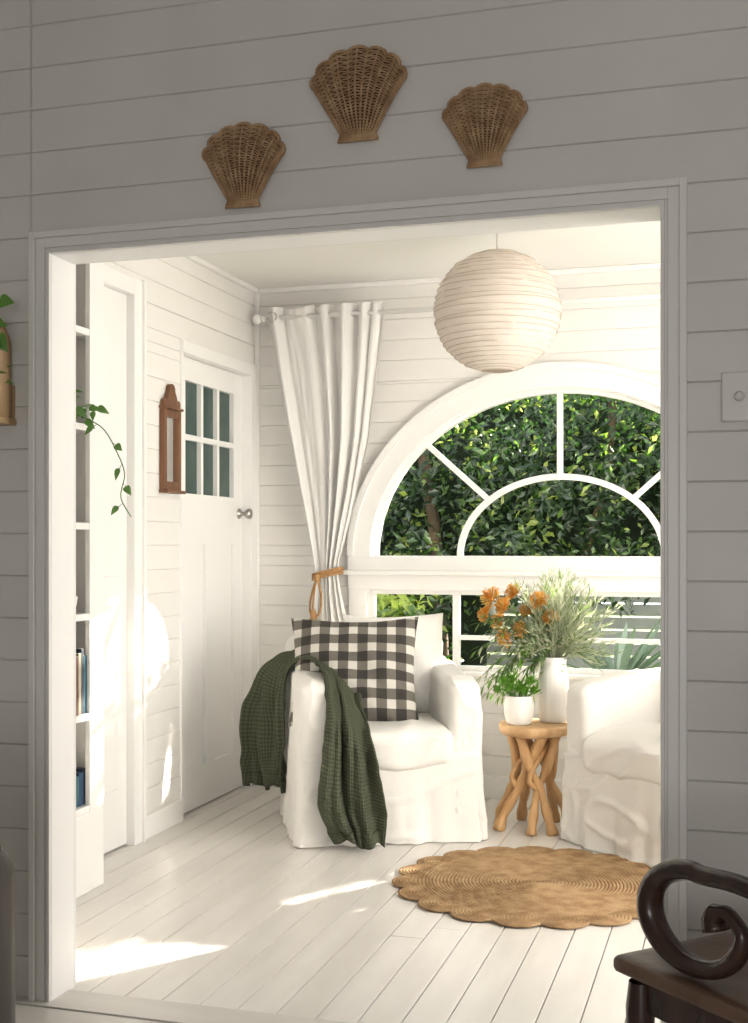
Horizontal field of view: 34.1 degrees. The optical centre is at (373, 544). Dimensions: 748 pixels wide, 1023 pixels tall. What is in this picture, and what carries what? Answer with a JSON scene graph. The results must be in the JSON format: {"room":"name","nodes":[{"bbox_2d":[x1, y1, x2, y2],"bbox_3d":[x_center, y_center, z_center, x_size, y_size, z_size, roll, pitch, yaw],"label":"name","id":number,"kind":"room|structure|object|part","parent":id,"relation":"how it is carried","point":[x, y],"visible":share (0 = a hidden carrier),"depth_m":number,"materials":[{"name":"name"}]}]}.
{"room":"living room","nodes":[
{"label":"living room","id":0,"kind":"room"},
{"bbox_2d":[104,257,254,813],"bbox_3d":[-1.091,-0.043,5.029,0.120,2.587,2.894,0,0,17],"label":"wall","id":1,"kind":"structure","parent":0,"point":[188,301],"depth_m":5.41,"materials":[{"name":"paint"}]},
{"bbox_2d":[104,286,126,853],"bbox_3d":[-1.143,0.101,4.764,0.052,2.279,0.669,0,0,17],"label":"door","id":2,"kind":"structure","parent":1,"relation":"in","point":[115,303],"depth_m":4.98,"materials":[{"name":"white paint"}]},
{"bbox_2d":[104,265,146,845],"bbox_3d":[-1.121,0.068,4.766,0.094,2.365,0.825,0,0,17],"label":"trim","id":3,"kind":"structure","parent":1,"relation":"attached to","point":[135,289],"depth_m":5.08,"materials":[{"name":"white paint"}]},
{"bbox_2d":[147,799,182,838],"bbox_3d":[-0.926,1.200,5.339,0.018,0.100,0.383,0,0,17],"label":"baseboard","id":4,"kind":"structure","parent":1,"relation":"attached to","point":[168,816],"depth_m":5.34,"materials":[{"name":"white paint"}]},
{"bbox_2d":[159,384,185,493],"bbox_3d":[-0.891,-0.470,5.404,0.045,0.485,0.182,0,0,17],"label":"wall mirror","id":5,"kind":"object","parent":1,"relation":"attached to","point":[170,411],"visible":1,"depth_m":5.40,"materials":[{"name":"brown wood"}]},
{"bbox_2d":[183,356,252,813],"bbox_3d":[-0.776,0.184,5.928,0.116,2.115,0.787,0,0,17],"label":"door","id":6,"kind":"structure","parent":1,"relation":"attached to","point":[212,396],"depth_m":5.96,"materials":[{"name":"white paint"}]},
{"bbox_3d":[-0.658,-0.160,6.248,0.073,0.056,0.056,0,0,17],"label":"knob","id":7,"kind":"part","parent":6,"relation":"part of","materials":[{"name":"silver metal"}]},
{"bbox_2d":[179,338,256,799],"bbox_3d":[-0.788,0.158,5.971,0.116,2.185,0.905,0,0,17],"label":"trim","id":8,"kind":"structure","parent":1,"relation":"attached to","point":[188,349],"depth_m":6.30,"materials":[{"name":"white paint"}]},
{"bbox_2d":[16,785,659,1022],"bbox_3d":[0.065,1.273,1.782,5.900,0.054,8.650,0,0,17],"label":"floor","id":9,"kind":"structure","parent":0,"point":[217,916],"depth_m":3.81,"materials":[{"name":"paint"}]},
{"bbox_2d":[0,845,15,1022],"bbox_3d":[-1.072,0.856,1.846,0.780,0.792,0.770,0,0,17],"label":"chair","id":10,"kind":"object","parent":9,"relation":"on","point":[7,871],"visible":1,"depth_m":2.03,"materials":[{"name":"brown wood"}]},
{"bbox_2d":[76,263,103,897],"bbox_3d":[-1.195,-0.029,4.091,0.148,2.557,0.910,0,0,17],"label":"bookcase","id":11,"kind":"object","parent":9,"relation":"on","point":[89,277],"visible":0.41,"depth_m":4.46,"materials":[{"name":"white paint"}]},
{"bbox_2d":[76,648,86,807],"bbox_3d":[-1.111,0.656,4.369,0.116,0.567,0.237,0,0,17],"label":"books","id":12,"kind":"object","parent":11,"relation":"on","point":[81,659],"visible":0.24,"depth_m":4.38,"materials":[{"name":"blue paper"}]},
{"bbox_2d":[76,389,130,516],"bbox_3d":[-1.033,-0.338,4.293,0.351,0.478,0.162,0,0,0],"label":"pothos","id":13,"kind":"object","parent":11,"relation":"on","point":[80,411],"visible":0.54,"depth_m":4.34,"materials":[{"name":"green plant"}]},
{"bbox_2d":[278,613,487,847],"bbox_3d":[0.014,0.784,5.500,0.855,0.932,0.889,0,0,-9],"label":"armchair","id":14,"kind":"object","parent":9,"relation":"on","point":[431,768],"visible":0.67,"depth_m":5.13,"materials":[{"name":"fabric"}]},
{"bbox_2d":[239,649,387,849],"bbox_3d":[-0.247,0.855,5.311,0.336,0.766,0.918,0,0,-32],"label":"knitted throw","id":15,"kind":"object","parent":14,"relation":"on","point":[351,804],"visible":0.94,"depth_m":5.03,"materials":[{"name":"green fabric"}]},
{"bbox_2d":[288,617,418,726],"bbox_3d":[-0.087,0.555,5.389,0.575,0.468,0.289,0,0,0],"label":"cushion","id":16,"kind":"object","parent":14,"relation":"on","point":[375,660],"visible":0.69,"depth_m":5.34,"materials":[{"name":"fabric"}]},
{"bbox_2d":[342,613,442,712],"bbox_3d":[0.097,0.549,5.609,0.480,0.480,0.218,0,-14,-9],"label":"cushion","id":17,"kind":"object","parent":14,"relation":"on","point":[428,657],"depth_m":5.58,"materials":[{"name":"fabric"}]},
{"bbox_2d":[392,846,650,928],"bbox_3d":[0.600,1.242,4.490,1.068,0.012,1.067,0,0,17],"label":"jute rug","id":18,"kind":"object","parent":9,"relation":"on","point":[526,886],"visible":0.88,"depth_m":4.44,"materials":[{"name":"brown carpet"}]},
{"bbox_2d":[493,718,566,835],"bbox_3d":[0.704,1.024,5.400,0.361,0.474,0.343,0,0,17],"label":"side table","id":19,"kind":"object","parent":9,"relation":"on","point":[543,751],"visible":0.91,"depth_m":5.32,"materials":[{"name":"brown wood"}]},
{"bbox_2d":[492,673,540,725],"bbox_3d":[0.618,0.672,5.345,0.178,0.229,0.255,0,0,-42],"label":"potted succulent","id":20,"kind":"object","parent":19,"relation":"on","point":[518,709],"visible":0.98,"depth_m":5.30,"materials":[{"name":"white ceramic"}]},
{"bbox_2d":[539,657,568,723],"bbox_3d":[0.799,0.641,5.429,0.134,0.290,0.134,0,0,17],"label":"ceramic vase","id":21,"kind":"object","parent":19,"relation":"on","point":[553,683],"visible":0.88,"depth_m":5.37,"materials":[{"name":"white ceramic"}]},
{"bbox_2d":[468,566,623,704],"bbox_3d":[0.762,0.419,5.429,0.692,0.664,0.502,0,0,3],"label":"potted plants","id":22,"kind":"object","parent":21,"relation":"in","point":[556,625],"visible":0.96,"depth_m":5.38,"materials":[{"name":"green plant"}]},
{"bbox_2d":[560,667,659,867],"bbox_3d":[1.347,0.790,5.057,0.890,0.921,0.858,0,0,-30],"label":"armchair","id":23,"kind":"object","parent":9,"relation":"on","point":[610,780],"visible":0.31,"depth_m":4.99,"materials":[{"name":"fabric"}]},
{"bbox_2d":[613,859,747,1022],"bbox_3d":[0.820,0.748,2.232,0.499,1.005,0.587,0,0,-29],"label":"armchair","id":24,"kind":"object","parent":9,"relation":"on","point":[702,979],"visible":1,"depth_m":2.24,"materials":[{"name":"brown wood"}]},
{"bbox_3d":[0.791,1.021,2.284,0.499,0.458,0.470,0,0,-29],"label":"seat","id":25,"kind":"part","parent":24,"relation":"part of","materials":[{"name":"brown wood"}]},
{"bbox_3d":[0.631,0.675,2.148,0.055,0.228,0.474,0,0,-29],"label":"arm","id":26,"kind":"part","parent":24,"relation":"part of","materials":[{"name":"brown wood"}]},
{"bbox_2d":[0,0,747,996],"bbox_3d":[0.432,-0.381,3.006,5.700,3.262,0.106,0,0,17],"label":"wall","id":27,"kind":"structure","parent":0,"point":[110,109],"depth_m":3.05,"materials":[{"name":"paint"}]},
{"bbox_2d":[0,327,15,425],"bbox_3d":[-1.098,-0.484,3.351,0.200,0.308,0.108,0,0,17],"label":"wall planter","id":28,"kind":"object","parent":27,"relation":"attached to","point":[7,390],"visible":0.76,"depth_m":3.33,"materials":[{"name":"brown wood"}]},
{"bbox_2d":[0,294,13,383],"bbox_3d":[-1.077,-0.485,3.313,0.309,0.359,0.189,0,0,17],"label":"pothos","id":29,"kind":"object","parent":28,"relation":"in","point":[5,300],"visible":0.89,"depth_m":3.22,"materials":[{"name":"green plant"}]},
{"bbox_2d":[201,122,285,208],"bbox_3d":[-0.342,-0.985,3.156,0.239,0.227,0.039,1,0,17],"label":"shell","id":30,"kind":"object","parent":27,"relation":"attached to","point":[242,157],"visible":1,"depth_m":3.15,"materials":[{"name":"brown wicker"}]},
{"bbox_2d":[28,177,686,1022],"bbox_3d":[-0.087,0.198,3.161,1.745,2.105,0.158,0,0,17],"label":"trim","id":31,"kind":"structure","parent":27,"relation":"attached to","point":[53,255],"depth_m":3.31,"materials":[{"name":"white paint"}]},
{"bbox_2d":[309,45,407,142],"bbox_3d":[-0.043,-1.138,3.067,0.258,0.242,0.039,0,0,17],"label":"shell","id":32,"kind":"object","parent":27,"relation":"attached to","point":[356,86],"visible":1,"depth_m":3.06,"materials":[{"name":"brown wicker"}]},
{"bbox_2d":[442,82,527,168],"bbox_3d":[0.267,-1.026,2.974,0.214,0.205,0.039,0,0,17],"label":"shell","id":33,"kind":"object","parent":27,"relation":"attached to","point":[483,118],"visible":1,"depth_m":2.97,"materials":[{"name":"brown wicker"}]},
{"bbox_2d":[721,371,747,421],"bbox_3d":[0.842,-0.343,2.812,0.080,0.116,0.027,0,0,17],"label":"light switch","id":34,"kind":"object","parent":27,"relation":"attached to","point":[734,385],"visible":1,"depth_m":2.82,"materials":[{"name":"white plastic"}]},
{"bbox_3d":[0.840,-0.343,2.808,0.024,0.024,0.017,0,0,17],"label":"dimmer knob","id":35,"kind":"part","parent":34,"relation":"part of","materials":[{"name":"white plastic"}]},
{"bbox_2d":[198,221,659,288],"bbox_3d":[0.856,-1.377,4.507,4.150,0.080,3.014,0,0,17],"label":"ceiling","id":36,"kind":"structure","parent":0,"point":[630,243],"depth_m":5.64,"materials":[{"name":"white paint"}]},
{"bbox_2d":[433,233,561,372],"bbox_3d":[0.504,-1.024,4.996,0.522,0.626,0.522,0,0,-42],"label":"lantern pendant","id":37,"kind":"object","parent":36,"relation":"hanging from","point":[496,310],"visible":1,"depth_m":4.81,"materials":[{"name":"beige paper"}]},
{"bbox_2d":[260,269,659,779],"bbox_3d":[1.265,-0.043,5.835,3.930,2.587,0.005,0,0,17],"label":"wall","id":38,"kind":"structure","parent":0,"point":[415,369],"depth_m":6.17,"materials":[{"name":"paint"}]},
{"bbox_2d":[184,256,659,672],"bbox_3d":[0.849,-0.099,4.447,3.930,2.477,2.894,0,0,17],"label":"trim","id":39,"kind":"structure","parent":38,"relation":"attached to","point":[196,259],"depth_m":6.25,"materials":[{"name":"white paint"}]},
{"bbox_2d":[252,294,659,330],"bbox_3d":[1.186,-1.155,5.781,3.750,0.080,0.141,0,0,17],"label":"curtain rod","id":40,"kind":"object","parent":38,"relation":"attached to","point":[257,319],"visible":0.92,"depth_m":6.02,"materials":[{"name":"white paint"}]},
{"bbox_2d":[267,301,384,621],"bbox_3d":[-0.245,-0.003,6.159,0.632,2.425,0.105,0,0,17],"label":"linen curtain","id":41,"kind":"object","parent":40,"relation":"hanging from","point":[327,366],"visible":0.7,"depth_m":6.16,"materials":[{"name":"white fabric"}]},
{"bbox_2d":[309,567,343,619],"bbox_3d":[-0.247,0.274,6.160,0.183,0.332,0.123,0,0,-11],"label":"tieback","id":42,"kind":"object","parent":41,"relation":"attached to","point":[316,576],"visible":0.91,"depth_m":6.11,"materials":[{"name":"brown wood"}]},
{"bbox_2d":[341,362,659,694],"bbox_3d":[0.902,-0.077,5.954,2.200,1.615,0.175,0,0,17],"label":"window","id":43,"kind":"structure","parent":38,"relation":"in","point":[370,574],"depth_m":6.03,"materials":[{"name":"white paint"}]},
{"bbox_2d":[483,775,562,800],"bbox_3d":[1.271,1.195,5.821,3.910,0.110,0.018,0,0,17],"label":"baseboard","id":44,"kind":"structure","parent":38,"relation":"attached to","point":[494,787],"depth_m":6.01,"materials":[{"name":"white paint"}]},
{"label":"outside","id":45,"kind":"structure","parent":0,"visible":0},
{"bbox_2d":[487,614,659,668],"bbox_3d":[5.194,1.560,17.313,30.000,0.020,23.850,0,0,17],"label":"ground","id":46,"kind":"structure","parent":45,"point":[495,614],"depth_m":22.39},
{"bbox_2d":[377,394,659,665],"bbox_3d":[1.706,-0.393,8.711,7.809,4.338,3.200,0,0,17],"label":"hedge","id":47,"kind":"object","parent":46,"relation":"on","point":[614,441],"visible":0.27,"depth_m":8.98,"materials":[{"name":"green plant"}]},
{"bbox_2d":[487,595,659,668],"bbox_3d":[2.849,0.850,10.368,8.500,1.400,0.100,0,0,17],"label":"fence","id":48,"kind":"object","parent":46,"relation":"on","point":[639,609],"visible":0.02,"depth_m":10.54,"materials":[{"name":"paint"}]},
{"bbox_3d":[1.580,1.250,7.878,0.520,0.600,0.520,0,0,17],"label":"planter","id":49,"kind":"object","parent":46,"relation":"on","visible":0},
{"bbox_2d":[566,615,659,669],"bbox_3d":[1.565,0.671,7.959,1.260,0.557,1.076,0,0,17],"label":"agave plant","id":50,"kind":"object","parent":49,"relation":"in","point":[622,661],"visible":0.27,"depth_m":7.92,"materials":[{"name":"green plant"}]}
]}

